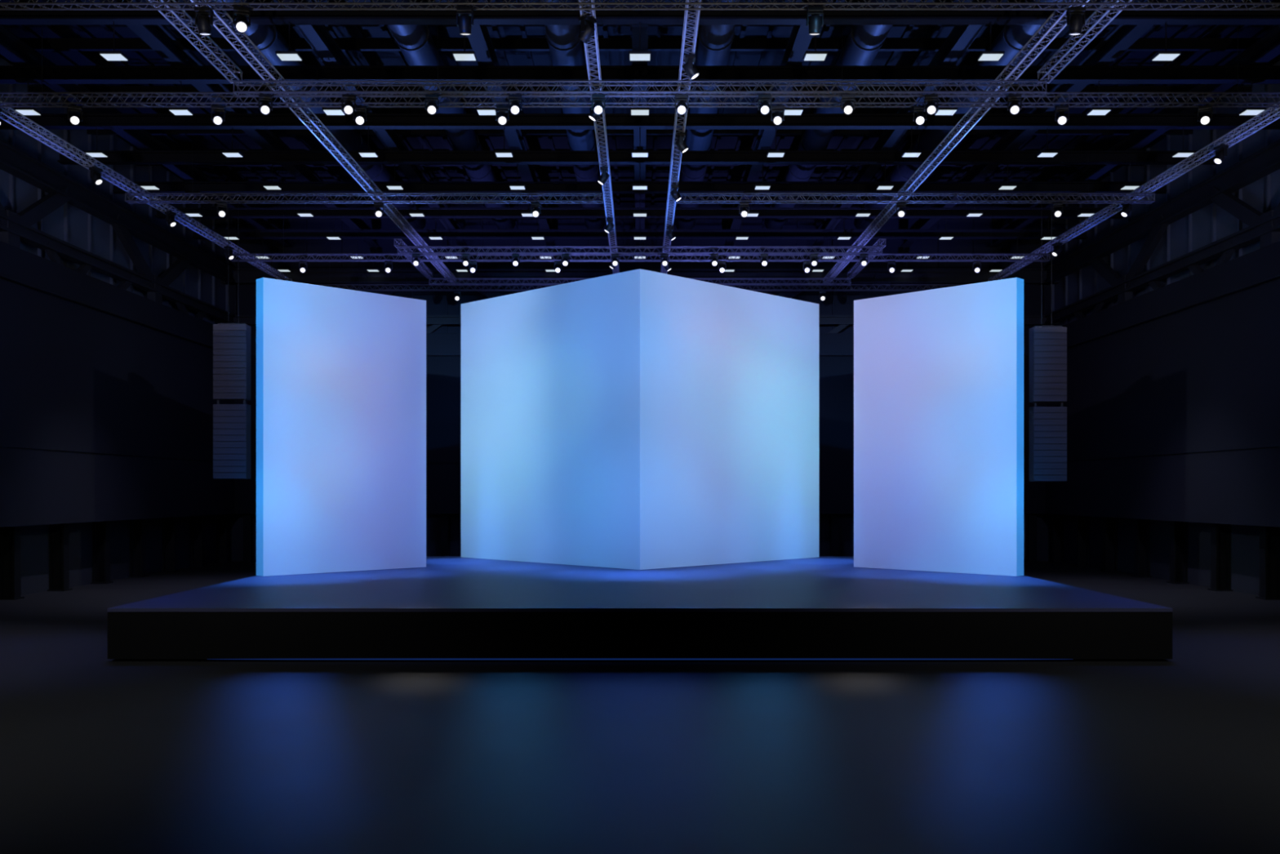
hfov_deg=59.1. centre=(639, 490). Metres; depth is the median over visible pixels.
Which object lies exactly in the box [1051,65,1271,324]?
columns
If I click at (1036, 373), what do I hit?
grille
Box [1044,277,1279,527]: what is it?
wall panel
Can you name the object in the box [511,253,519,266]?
spotlight
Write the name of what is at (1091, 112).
diffuser
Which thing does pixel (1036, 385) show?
grille
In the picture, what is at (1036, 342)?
grille
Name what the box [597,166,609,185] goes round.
spotlight
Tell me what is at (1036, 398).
grille
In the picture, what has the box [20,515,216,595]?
wall
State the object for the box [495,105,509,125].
spotlight
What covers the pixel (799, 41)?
ceiling beam
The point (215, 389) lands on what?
grille
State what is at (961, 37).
ceiling beam
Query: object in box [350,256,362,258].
diffuser
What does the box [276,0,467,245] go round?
ceiling beam
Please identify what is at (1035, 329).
grille
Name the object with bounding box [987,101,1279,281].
truss
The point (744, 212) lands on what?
spotlight
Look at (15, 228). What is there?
truss
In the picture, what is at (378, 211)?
spotlight
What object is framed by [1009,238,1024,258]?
ceiling light
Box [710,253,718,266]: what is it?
spotlight
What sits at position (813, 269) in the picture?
ceiling light
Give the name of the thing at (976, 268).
spotlight
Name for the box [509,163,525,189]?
ceiling light
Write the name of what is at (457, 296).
spotlight
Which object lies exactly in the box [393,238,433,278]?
truss
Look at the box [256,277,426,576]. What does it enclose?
screen
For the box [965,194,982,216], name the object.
ceiling light
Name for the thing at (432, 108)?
spotlight
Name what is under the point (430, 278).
truss
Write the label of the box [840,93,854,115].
spotlight
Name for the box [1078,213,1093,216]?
diffuser
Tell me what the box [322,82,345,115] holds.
ceiling light
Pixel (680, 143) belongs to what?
spotlight
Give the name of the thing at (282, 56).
diffuser
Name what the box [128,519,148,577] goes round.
post
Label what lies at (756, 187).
diffuser
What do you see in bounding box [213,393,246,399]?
grille
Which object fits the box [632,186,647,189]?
diffuser
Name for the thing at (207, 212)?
ceiling beam
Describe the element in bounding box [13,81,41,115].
ceiling light
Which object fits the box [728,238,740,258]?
ceiling light
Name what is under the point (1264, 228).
truss
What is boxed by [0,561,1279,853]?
floor
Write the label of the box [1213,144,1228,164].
spotlight
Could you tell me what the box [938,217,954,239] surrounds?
ceiling light
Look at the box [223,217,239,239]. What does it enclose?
ceiling light
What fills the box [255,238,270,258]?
ceiling light
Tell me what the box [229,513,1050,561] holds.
wall
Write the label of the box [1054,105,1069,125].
spotlight
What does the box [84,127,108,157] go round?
ceiling light
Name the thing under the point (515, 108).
spotlight
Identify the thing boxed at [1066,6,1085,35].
spotlight
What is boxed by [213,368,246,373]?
grille
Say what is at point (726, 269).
ceiling light
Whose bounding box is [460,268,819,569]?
screen
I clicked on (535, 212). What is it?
spotlight
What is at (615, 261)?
spotlight
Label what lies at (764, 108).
spotlight
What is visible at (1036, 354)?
grille
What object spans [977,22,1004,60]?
ceiling light
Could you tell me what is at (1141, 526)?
column
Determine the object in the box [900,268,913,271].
ceiling light
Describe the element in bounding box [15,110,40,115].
diffuser
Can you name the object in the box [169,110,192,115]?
diffuser
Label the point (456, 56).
diffuser
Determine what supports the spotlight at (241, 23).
hanging from the truss at (185, 2)
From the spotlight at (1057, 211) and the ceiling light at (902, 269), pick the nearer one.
the spotlight at (1057, 211)
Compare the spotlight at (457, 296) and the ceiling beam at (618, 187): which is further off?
the spotlight at (457, 296)
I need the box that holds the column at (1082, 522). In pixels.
[1072,515,1090,566]
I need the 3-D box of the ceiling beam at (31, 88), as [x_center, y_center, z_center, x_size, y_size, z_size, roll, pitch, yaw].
[0.000,-12.150,34.371,37.200,0.300,0.140,0,0,0]
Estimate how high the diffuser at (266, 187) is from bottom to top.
0.014 m
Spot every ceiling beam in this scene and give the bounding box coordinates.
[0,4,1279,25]
[0,25,291,246]
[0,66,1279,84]
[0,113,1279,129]
[19,38,1260,51]
[28,85,1251,95]
[57,151,1217,164]
[86,129,1193,134]
[98,0,379,246]
[112,181,1167,193]
[155,207,1123,218]
[191,229,1088,239]
[220,268,1059,333]
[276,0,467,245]
[453,0,555,245]
[631,0,648,245]
[724,0,826,245]
[812,0,1003,245]
[900,0,1181,246]
[988,25,1279,246]
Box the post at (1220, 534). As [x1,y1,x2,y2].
[1207,523,1232,591]
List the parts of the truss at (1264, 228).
post, post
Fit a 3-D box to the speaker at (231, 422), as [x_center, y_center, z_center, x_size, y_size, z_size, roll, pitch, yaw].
[-12.430,-1.560,34.356,1.020,2.414,0.428,0,0,0]
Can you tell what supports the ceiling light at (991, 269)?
attached to the ceiling beam at (242, 276)
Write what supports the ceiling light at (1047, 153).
hanging from the ceiling truss at (47, 121)
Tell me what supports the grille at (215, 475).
attached to the speaker at (231, 422)
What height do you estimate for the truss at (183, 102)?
1.770 m
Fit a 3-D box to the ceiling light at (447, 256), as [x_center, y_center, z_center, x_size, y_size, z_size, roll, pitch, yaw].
[-7.860,-10.100,47.000,0.490,0.800,0.400,0,0,0]
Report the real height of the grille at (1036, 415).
0.165 m
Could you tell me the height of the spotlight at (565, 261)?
0.473 m
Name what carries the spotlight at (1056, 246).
hanging from the truss at (1205, 155)
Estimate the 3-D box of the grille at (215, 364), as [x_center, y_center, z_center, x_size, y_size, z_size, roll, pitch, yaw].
[-12.430,-3.808,34.161,0.990,0.165,0.038,0,0,0]
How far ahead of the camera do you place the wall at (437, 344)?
49.98 m
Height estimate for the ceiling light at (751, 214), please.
0.800 m
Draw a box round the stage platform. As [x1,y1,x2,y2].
[106,555,1173,660]
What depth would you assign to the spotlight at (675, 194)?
33.20 m
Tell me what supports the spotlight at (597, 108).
hanging from the truss at (247, 84)
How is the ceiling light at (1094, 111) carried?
hanging from the ceiling truss at (8, 74)
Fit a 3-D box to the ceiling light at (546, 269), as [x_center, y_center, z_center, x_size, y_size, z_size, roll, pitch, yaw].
[-3.930,-10.100,49.825,0.490,0.800,0.400,0,0,0]
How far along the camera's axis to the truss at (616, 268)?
28.87 m
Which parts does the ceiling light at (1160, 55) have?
stem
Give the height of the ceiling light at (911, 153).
0.800 m
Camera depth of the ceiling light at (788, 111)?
28.86 m
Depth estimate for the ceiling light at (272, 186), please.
36.09 m
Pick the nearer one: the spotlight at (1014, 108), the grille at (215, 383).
the spotlight at (1014, 108)
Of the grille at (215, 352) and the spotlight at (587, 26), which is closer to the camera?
the spotlight at (587, 26)
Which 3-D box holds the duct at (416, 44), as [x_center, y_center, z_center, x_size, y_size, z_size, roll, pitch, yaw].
[-5.895,-11.780,31.750,0.928,0.928,35.500,0,0,0]
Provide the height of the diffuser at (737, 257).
0.014 m
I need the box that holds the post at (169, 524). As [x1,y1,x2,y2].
[160,516,179,571]
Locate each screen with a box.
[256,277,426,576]
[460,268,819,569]
[853,277,1023,576]
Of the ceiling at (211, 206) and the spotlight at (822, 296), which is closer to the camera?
the ceiling at (211, 206)
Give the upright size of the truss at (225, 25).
0.272 m
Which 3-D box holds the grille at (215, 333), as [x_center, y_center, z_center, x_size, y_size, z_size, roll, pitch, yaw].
[-12.430,-4.754,34.161,0.990,0.165,0.038,0,0,0]
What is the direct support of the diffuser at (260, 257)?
attached to the ceiling light at (261, 256)
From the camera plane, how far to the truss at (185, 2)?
20.54 m
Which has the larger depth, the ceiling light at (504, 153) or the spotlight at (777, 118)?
the ceiling light at (504, 153)
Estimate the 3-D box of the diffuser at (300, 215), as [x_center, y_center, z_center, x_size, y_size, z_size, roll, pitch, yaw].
[-11.790,-9.707,39.759,0.450,0.014,0.360,0,0,0]
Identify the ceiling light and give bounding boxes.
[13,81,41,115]
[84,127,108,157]
[98,22,128,60]
[139,163,159,189]
[168,81,193,115]
[184,194,203,216]
[221,127,243,157]
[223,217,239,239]
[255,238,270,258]
[262,163,282,189]
[275,22,302,60]
[276,268,291,271]
[297,195,314,216]
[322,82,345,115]
[325,217,341,239]
[350,238,364,258]
[358,127,378,157]
[366,268,379,271]
[386,163,404,189]
[408,195,425,216]
[428,235,443,239]
[444,255,457,258]
[452,35,476,60]
[455,268,468,271]
[476,83,496,115]
[494,127,513,157]
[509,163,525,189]
[520,195,533,216]
[531,235,544,239]
[539,238,551,258]
[545,268,555,271]
[629,22,650,60]
[630,82,649,115]
[631,151,648,157]
[632,184,647,189]
[632,212,647,216]
[633,235,646,239]
[634,255,645,258]
[724,268,734,271]
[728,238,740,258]
[735,235,748,239]
[746,194,759,216]
[754,163,770,189]
[766,127,785,157]
[783,82,803,115]
[803,35,827,60]
[811,268,824,271]
[822,255,835,258]
[836,217,851,239]
[854,194,871,216]
[875,163,893,189]
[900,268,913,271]
[901,127,921,157]
[915,238,929,258]
[934,82,957,115]
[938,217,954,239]
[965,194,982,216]
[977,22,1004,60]
[988,268,1003,271]
[997,163,1017,189]
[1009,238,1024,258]
[1036,127,1058,157]
[1040,217,1056,239]
[1076,194,1095,216]
[1086,81,1111,115]
[1120,163,1140,189]
[1151,22,1181,60]
[1171,127,1195,157]
[1238,81,1266,115]
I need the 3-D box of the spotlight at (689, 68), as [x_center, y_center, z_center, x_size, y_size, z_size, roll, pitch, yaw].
[1.061,-8.779,23.400,0.339,0.498,0.300,0,0,0]
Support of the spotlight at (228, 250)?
hanging from the truss at (50, 137)
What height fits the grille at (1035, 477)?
0.165 m
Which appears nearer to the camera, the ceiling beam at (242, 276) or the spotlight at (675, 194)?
the spotlight at (675, 194)
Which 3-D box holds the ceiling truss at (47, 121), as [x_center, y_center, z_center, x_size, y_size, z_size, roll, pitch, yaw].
[0.000,-10.675,32.642,37.200,0.350,0.320,0,0,0]
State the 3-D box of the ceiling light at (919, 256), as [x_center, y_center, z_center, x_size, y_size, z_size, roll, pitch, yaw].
[11.790,-10.100,47.000,0.490,0.800,0.400,0,0,0]
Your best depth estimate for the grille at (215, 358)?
34.15 m
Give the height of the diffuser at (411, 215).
0.014 m
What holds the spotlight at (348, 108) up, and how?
hanging from the truss at (247, 84)
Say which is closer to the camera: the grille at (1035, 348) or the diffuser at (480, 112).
the diffuser at (480, 112)
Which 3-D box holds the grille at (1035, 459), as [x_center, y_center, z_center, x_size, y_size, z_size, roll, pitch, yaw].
[12.430,-0.940,34.161,0.990,0.165,0.038,0,0,0]
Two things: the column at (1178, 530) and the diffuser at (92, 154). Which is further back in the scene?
the column at (1178, 530)
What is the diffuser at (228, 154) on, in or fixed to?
attached to the ceiling light at (232, 153)
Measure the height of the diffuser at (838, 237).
0.014 m
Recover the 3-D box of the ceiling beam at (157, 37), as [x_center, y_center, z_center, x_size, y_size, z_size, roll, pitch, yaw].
[-11.790,-11.080,22.100,0.380,0.460,56.200,0,0,0]
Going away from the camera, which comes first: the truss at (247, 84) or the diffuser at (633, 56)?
the truss at (247, 84)
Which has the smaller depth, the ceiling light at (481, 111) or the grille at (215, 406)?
the ceiling light at (481, 111)
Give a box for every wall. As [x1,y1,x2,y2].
[0,57,225,324]
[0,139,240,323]
[0,240,213,348]
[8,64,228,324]
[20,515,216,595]
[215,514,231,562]
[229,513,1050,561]
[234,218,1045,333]
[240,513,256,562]
[250,333,1029,355]
[440,513,449,555]
[830,513,839,555]
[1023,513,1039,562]
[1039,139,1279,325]
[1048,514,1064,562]
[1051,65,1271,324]
[1054,60,1279,325]
[1062,240,1279,348]
[1063,515,1259,595]
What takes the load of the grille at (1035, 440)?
attached to the speaker at (1047, 424)
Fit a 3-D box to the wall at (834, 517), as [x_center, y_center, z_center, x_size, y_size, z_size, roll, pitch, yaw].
[8.750,2.110,50.715,0.520,2.180,0.550,0,0,0]
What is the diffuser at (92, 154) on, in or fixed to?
attached to the ceiling light at (96, 153)
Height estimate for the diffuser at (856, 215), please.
0.014 m
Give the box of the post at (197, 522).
[189,515,207,566]
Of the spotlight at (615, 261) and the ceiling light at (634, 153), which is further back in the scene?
the spotlight at (615, 261)
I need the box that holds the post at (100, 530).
[90,520,113,583]
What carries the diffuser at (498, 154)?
attached to the ceiling light at (504, 153)
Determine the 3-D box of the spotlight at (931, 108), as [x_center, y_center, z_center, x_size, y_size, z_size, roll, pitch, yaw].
[6.434,-8.512,24.910,0.300,0.477,0.366,0,0,13]
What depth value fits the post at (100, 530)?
39.00 m
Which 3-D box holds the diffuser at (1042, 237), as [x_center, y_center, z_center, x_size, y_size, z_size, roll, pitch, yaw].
[15.720,-9.707,43.419,0.450,0.014,0.360,0,0,0]
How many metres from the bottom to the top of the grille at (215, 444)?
0.165 m
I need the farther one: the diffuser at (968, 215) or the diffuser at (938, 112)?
the diffuser at (968, 215)
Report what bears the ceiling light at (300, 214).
hanging from the ceiling beam at (618, 187)
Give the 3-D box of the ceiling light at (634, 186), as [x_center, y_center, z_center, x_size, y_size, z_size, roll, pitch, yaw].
[0.000,-10.100,36.182,0.490,0.800,0.400,0,0,0]
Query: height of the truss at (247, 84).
0.272 m
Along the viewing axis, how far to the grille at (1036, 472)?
34.15 m
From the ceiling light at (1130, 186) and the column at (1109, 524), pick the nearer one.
the ceiling light at (1130, 186)
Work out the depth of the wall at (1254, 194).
38.86 m
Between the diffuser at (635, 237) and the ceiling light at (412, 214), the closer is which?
the ceiling light at (412, 214)
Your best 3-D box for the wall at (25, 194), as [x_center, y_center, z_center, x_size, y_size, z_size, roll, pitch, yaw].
[-18.700,-9.500,22.600,0.200,6.200,57.200,0,0,0]
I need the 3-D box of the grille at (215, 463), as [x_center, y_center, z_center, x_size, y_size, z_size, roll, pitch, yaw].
[-12.430,-0.826,34.161,0.990,0.165,0.038,0,0,0]
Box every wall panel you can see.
[0,277,235,527]
[233,355,1046,513]
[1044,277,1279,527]
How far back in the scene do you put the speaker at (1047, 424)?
34.15 m
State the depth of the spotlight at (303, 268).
42.93 m
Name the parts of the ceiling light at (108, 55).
stem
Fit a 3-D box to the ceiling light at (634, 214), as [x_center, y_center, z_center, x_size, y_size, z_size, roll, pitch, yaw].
[0.000,-10.100,39.759,0.490,0.800,0.400,0,0,0]
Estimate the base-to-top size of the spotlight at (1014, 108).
0.476 m
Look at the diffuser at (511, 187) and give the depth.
36.17 m
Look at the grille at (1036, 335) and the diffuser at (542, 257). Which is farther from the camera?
the diffuser at (542, 257)
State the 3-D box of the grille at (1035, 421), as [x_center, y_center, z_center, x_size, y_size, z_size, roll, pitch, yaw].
[12.430,-2.075,34.161,0.990,0.165,0.038,0,0,0]
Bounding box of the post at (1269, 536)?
[1255,525,1279,599]
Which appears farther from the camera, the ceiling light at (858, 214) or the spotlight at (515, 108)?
the ceiling light at (858, 214)
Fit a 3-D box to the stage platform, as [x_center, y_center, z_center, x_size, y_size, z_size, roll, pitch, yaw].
[0.000,2.700,29.464,19.940,1.000,16.731,0,0,0]
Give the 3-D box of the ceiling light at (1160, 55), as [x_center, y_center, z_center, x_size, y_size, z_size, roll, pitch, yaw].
[11.790,-10.100,25.281,0.490,0.800,0.400,0,0,0]
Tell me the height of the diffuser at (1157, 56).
0.014 m
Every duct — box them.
[206,0,426,229]
[373,0,515,229]
[539,0,604,229]
[675,0,740,229]
[764,0,906,229]
[853,0,1071,229]
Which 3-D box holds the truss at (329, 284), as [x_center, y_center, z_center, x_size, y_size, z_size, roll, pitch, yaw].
[0.000,-9.635,49.406,31.211,1.770,0.272,0,0,0]
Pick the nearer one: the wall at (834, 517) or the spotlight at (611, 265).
the spotlight at (611, 265)
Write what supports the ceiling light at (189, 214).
hanging from the ceiling beam at (618, 187)
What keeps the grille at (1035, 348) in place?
attached to the speaker at (1047, 344)
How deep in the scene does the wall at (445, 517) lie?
50.51 m
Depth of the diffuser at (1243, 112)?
28.99 m
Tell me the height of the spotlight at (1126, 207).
0.496 m
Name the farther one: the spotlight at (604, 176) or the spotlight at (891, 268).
the spotlight at (891, 268)
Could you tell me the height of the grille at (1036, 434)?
0.165 m
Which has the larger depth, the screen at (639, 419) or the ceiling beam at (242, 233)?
the ceiling beam at (242, 233)
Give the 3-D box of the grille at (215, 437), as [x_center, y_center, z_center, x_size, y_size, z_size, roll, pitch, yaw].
[-12.430,-1.582,34.161,0.990,0.165,0.038,0,0,0]
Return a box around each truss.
[0,0,1279,10]
[0,27,1279,107]
[0,101,292,281]
[124,192,603,203]
[147,0,243,84]
[190,0,457,283]
[228,218,1051,333]
[229,214,1050,262]
[232,80,1047,96]
[313,250,966,291]
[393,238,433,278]
[397,245,882,254]
[428,277,851,284]
[578,0,619,274]
[660,0,701,274]
[676,192,1155,203]
[822,0,1089,283]
[846,238,886,278]
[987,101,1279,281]
[1036,0,1132,84]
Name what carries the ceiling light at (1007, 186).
hanging from the ceiling beam at (115, 157)
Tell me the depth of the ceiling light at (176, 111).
28.91 m
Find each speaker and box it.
[213,323,250,399]
[213,399,250,479]
[1029,325,1066,402]
[1029,401,1066,481]
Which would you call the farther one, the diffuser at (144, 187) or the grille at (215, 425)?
the diffuser at (144, 187)
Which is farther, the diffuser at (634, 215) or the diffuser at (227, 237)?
the diffuser at (227, 237)
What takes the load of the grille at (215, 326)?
attached to the speaker at (231, 341)
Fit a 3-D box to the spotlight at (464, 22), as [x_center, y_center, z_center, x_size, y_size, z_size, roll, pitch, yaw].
[-3.170,-8.504,20.451,0.300,0.491,0.281,0,0,0]
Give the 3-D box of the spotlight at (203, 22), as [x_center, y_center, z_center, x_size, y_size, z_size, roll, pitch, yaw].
[-7.900,-8.504,20.451,0.300,0.491,0.281,0,0,0]
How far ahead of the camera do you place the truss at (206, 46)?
23.05 m
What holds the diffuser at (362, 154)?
attached to the ceiling light at (368, 153)
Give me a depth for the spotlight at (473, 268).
42.93 m
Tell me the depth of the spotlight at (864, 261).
41.62 m
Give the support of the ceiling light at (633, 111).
hanging from the ceiling truss at (8, 74)
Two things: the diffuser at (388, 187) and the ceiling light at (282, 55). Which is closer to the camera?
the ceiling light at (282, 55)
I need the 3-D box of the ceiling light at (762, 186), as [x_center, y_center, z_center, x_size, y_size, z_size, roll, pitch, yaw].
[3.930,-10.100,36.182,0.490,0.800,0.400,0,0,0]
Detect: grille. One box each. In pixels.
[213,324,246,329]
[213,330,246,336]
[213,337,246,342]
[213,343,246,348]
[213,349,246,355]
[213,355,246,361]
[213,361,246,367]
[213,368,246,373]
[213,374,246,380]
[213,380,246,386]
[213,386,246,392]
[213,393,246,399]
[213,404,246,409]
[213,410,246,416]
[213,417,246,422]
[213,422,246,428]
[213,429,246,435]
[213,435,246,440]
[213,441,246,447]
[213,448,246,453]
[213,454,246,459]
[213,460,246,466]
[213,466,246,472]
[213,472,246,478]
[1033,327,1066,332]
[1033,333,1066,338]
[1033,339,1066,345]
[1033,346,1066,351]
[1033,351,1066,357]
[1033,358,1066,364]
[1033,364,1066,369]
[1033,370,1066,376]
[1033,377,1066,382]
[1033,382,1066,388]
[1033,389,1066,395]
[1033,395,1066,401]
[1033,406,1066,412]
[1033,413,1066,418]
[1033,419,1066,424]
[1033,425,1066,431]
[1033,431,1066,437]
[1033,438,1066,443]
[1033,444,1066,449]
[1033,450,1066,456]
[1033,457,1066,462]
[1033,462,1066,468]
[1033,469,1066,475]
[1033,475,1066,480]
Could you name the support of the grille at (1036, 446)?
attached to the speaker at (1047, 424)
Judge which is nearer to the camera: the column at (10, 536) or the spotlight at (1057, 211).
the column at (10, 536)
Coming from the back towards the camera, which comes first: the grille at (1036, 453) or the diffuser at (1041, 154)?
the grille at (1036, 453)
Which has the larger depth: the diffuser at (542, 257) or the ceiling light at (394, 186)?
the diffuser at (542, 257)
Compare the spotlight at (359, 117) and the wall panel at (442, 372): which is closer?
the spotlight at (359, 117)
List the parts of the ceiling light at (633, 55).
stem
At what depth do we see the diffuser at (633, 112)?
28.96 m
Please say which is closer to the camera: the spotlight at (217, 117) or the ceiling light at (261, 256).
the spotlight at (217, 117)
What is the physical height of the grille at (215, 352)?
0.165 m
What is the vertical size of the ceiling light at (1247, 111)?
0.800 m
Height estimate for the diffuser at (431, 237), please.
0.014 m
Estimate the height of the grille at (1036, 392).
0.165 m
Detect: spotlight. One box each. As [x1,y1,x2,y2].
[67,104,82,124]
[88,166,102,185]
[164,210,176,226]
[194,6,213,35]
[210,105,225,125]
[217,202,227,217]
[223,245,234,259]
[232,5,250,33]
[257,93,272,115]
[298,261,306,272]
[341,93,355,115]
[353,105,366,125]
[373,202,383,217]
[384,261,392,272]
[412,253,420,266]
[425,93,439,115]
[453,290,461,300]
[456,6,473,35]
[462,253,470,266]
[468,261,476,272]
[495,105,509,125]
[508,93,521,115]
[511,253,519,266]
[530,202,540,217]
[554,261,561,272]
[561,253,569,266]
[577,14,596,44]
[588,101,600,121]
[591,93,604,115]
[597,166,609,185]
[604,217,613,233]
[608,257,615,269]
[611,253,619,266]
[660,253,668,266]
[663,257,671,271]
[666,225,675,240]
[670,183,681,201]
[675,93,688,115]
[675,132,688,153]
[683,53,699,79]
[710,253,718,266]
[718,261,725,272]
[739,202,749,217]
[758,93,771,115]
[760,253,768,266]
[770,105,784,125]
[803,261,811,272]
[806,6,823,35]
[809,253,817,266]
[818,290,826,300]
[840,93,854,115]
[859,253,867,266]
[887,261,895,272]
[896,202,906,217]
[913,105,926,125]
[924,93,938,115]
[973,261,981,272]
[1007,93,1022,115]
[1052,202,1062,217]
[1052,242,1062,256]
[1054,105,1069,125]
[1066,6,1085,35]
[1120,201,1133,217]
[1197,104,1212,124]
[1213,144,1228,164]
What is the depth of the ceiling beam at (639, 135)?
34.43 m
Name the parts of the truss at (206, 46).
frame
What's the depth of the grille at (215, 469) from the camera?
34.15 m
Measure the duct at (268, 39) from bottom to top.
0.928 m
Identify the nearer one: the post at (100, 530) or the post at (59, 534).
the post at (59, 534)
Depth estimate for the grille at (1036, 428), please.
34.15 m
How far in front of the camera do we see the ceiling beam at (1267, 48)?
33.43 m
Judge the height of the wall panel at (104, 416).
7.080 m
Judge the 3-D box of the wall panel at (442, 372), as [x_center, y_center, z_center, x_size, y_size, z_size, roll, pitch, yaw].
[0.000,-2.510,50.550,37.600,7.080,0.900,0,0,0]
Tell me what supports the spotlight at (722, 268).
hanging from the truss at (991, 253)
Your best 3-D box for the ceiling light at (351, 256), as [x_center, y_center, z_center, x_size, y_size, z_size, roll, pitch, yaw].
[-11.790,-10.100,47.000,0.490,0.800,0.400,0,0,0]
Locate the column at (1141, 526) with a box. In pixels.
[1131,519,1151,577]
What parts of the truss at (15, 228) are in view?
post, post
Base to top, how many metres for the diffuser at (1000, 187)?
0.014 m
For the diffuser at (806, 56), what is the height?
0.014 m
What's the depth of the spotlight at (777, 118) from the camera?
25.56 m
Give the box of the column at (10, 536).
[0,525,24,599]
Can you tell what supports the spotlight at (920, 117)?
hanging from the truss at (183, 102)
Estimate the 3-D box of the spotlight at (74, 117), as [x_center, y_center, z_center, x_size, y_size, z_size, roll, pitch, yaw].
[-12.838,-8.514,25.632,0.300,0.472,0.368,0,0,-25]
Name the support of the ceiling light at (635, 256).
hanging from the ceiling beam at (242, 233)
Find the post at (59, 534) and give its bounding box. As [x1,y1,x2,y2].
[47,523,72,591]
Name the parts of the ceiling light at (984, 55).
stem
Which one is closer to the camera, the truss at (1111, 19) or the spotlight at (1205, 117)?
the truss at (1111, 19)
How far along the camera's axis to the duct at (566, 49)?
33.02 m
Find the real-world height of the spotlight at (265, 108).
0.476 m
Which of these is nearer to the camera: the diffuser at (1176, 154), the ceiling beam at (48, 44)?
the ceiling beam at (48, 44)
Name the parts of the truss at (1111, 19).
frame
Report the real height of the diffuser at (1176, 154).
0.014 m
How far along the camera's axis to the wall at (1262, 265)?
37.04 m
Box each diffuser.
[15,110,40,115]
[85,152,107,157]
[100,53,127,60]
[140,186,159,189]
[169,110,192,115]
[186,213,201,216]
[222,152,242,157]
[223,236,238,239]
[255,256,268,258]
[263,186,280,189]
[276,53,301,60]
[297,213,312,216]
[323,110,344,115]
[326,236,340,239]
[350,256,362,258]
[359,152,377,157]
[386,186,403,189]
[409,213,424,216]
[429,236,442,239]
[453,53,475,60]
[477,110,495,115]
[495,152,512,157]
[510,186,524,189]
[521,213,533,216]
[540,256,551,258]
[630,53,649,60]
[631,110,648,115]
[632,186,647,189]
[633,213,646,216]
[634,236,645,239]
[728,256,739,258]
[746,213,758,216]
[755,186,769,189]
[767,152,784,157]
[784,110,802,115]
[804,53,826,60]
[837,236,850,239]
[855,213,870,216]
[876,186,893,189]
[902,152,920,157]
[917,256,929,258]
[935,110,956,115]
[939,236,953,239]
[967,213,982,216]
[978,53,1003,60]
[999,186,1016,189]
[1011,256,1024,258]
[1037,152,1057,157]
[1041,236,1056,239]
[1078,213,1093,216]
[1087,110,1110,115]
[1120,186,1139,189]
[1152,53,1179,60]
[1172,152,1194,157]
[1239,110,1264,115]
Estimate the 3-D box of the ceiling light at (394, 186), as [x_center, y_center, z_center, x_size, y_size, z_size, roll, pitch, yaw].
[-7.860,-10.100,36.182,0.490,0.800,0.400,0,0,0]
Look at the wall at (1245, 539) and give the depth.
38.85 m
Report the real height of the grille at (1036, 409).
0.165 m
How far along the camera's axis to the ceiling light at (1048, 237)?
43.32 m
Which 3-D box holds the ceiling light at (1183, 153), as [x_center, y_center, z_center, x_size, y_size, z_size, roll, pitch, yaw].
[15.720,-10.100,32.642,0.490,0.800,0.400,0,0,0]
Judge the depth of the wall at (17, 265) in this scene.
37.01 m
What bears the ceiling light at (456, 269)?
attached to the ceiling beam at (242, 276)
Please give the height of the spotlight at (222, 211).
0.472 m
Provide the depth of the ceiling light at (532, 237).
43.32 m
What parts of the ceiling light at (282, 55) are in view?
stem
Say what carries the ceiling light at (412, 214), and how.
hanging from the ceiling beam at (618, 187)
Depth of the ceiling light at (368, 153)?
32.58 m
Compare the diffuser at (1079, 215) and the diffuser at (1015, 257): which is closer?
the diffuser at (1079, 215)
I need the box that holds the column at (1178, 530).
[1166,520,1189,583]
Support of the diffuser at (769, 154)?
attached to the ceiling light at (775, 153)
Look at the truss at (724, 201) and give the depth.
34.16 m
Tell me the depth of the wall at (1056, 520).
50.36 m
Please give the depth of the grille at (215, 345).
34.15 m
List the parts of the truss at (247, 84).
frame, frame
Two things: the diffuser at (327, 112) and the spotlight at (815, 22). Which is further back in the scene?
the diffuser at (327, 112)
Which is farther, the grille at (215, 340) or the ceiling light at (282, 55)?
the grille at (215, 340)
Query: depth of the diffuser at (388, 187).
36.18 m
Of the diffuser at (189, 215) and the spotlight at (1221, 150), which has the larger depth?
the diffuser at (189, 215)
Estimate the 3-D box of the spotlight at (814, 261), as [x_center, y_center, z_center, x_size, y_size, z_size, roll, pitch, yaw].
[6.437,-8.514,41.696,0.300,0.473,0.367,0,0,6]
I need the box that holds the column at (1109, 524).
[1100,516,1119,571]
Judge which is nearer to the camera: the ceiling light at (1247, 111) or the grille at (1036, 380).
the ceiling light at (1247, 111)
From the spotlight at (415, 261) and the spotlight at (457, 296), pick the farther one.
the spotlight at (457, 296)
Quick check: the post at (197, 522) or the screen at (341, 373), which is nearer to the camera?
the screen at (341, 373)
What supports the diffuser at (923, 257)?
attached to the ceiling light at (919, 256)
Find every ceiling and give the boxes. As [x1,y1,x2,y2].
[0,0,1279,206]
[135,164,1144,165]
[210,206,1069,207]

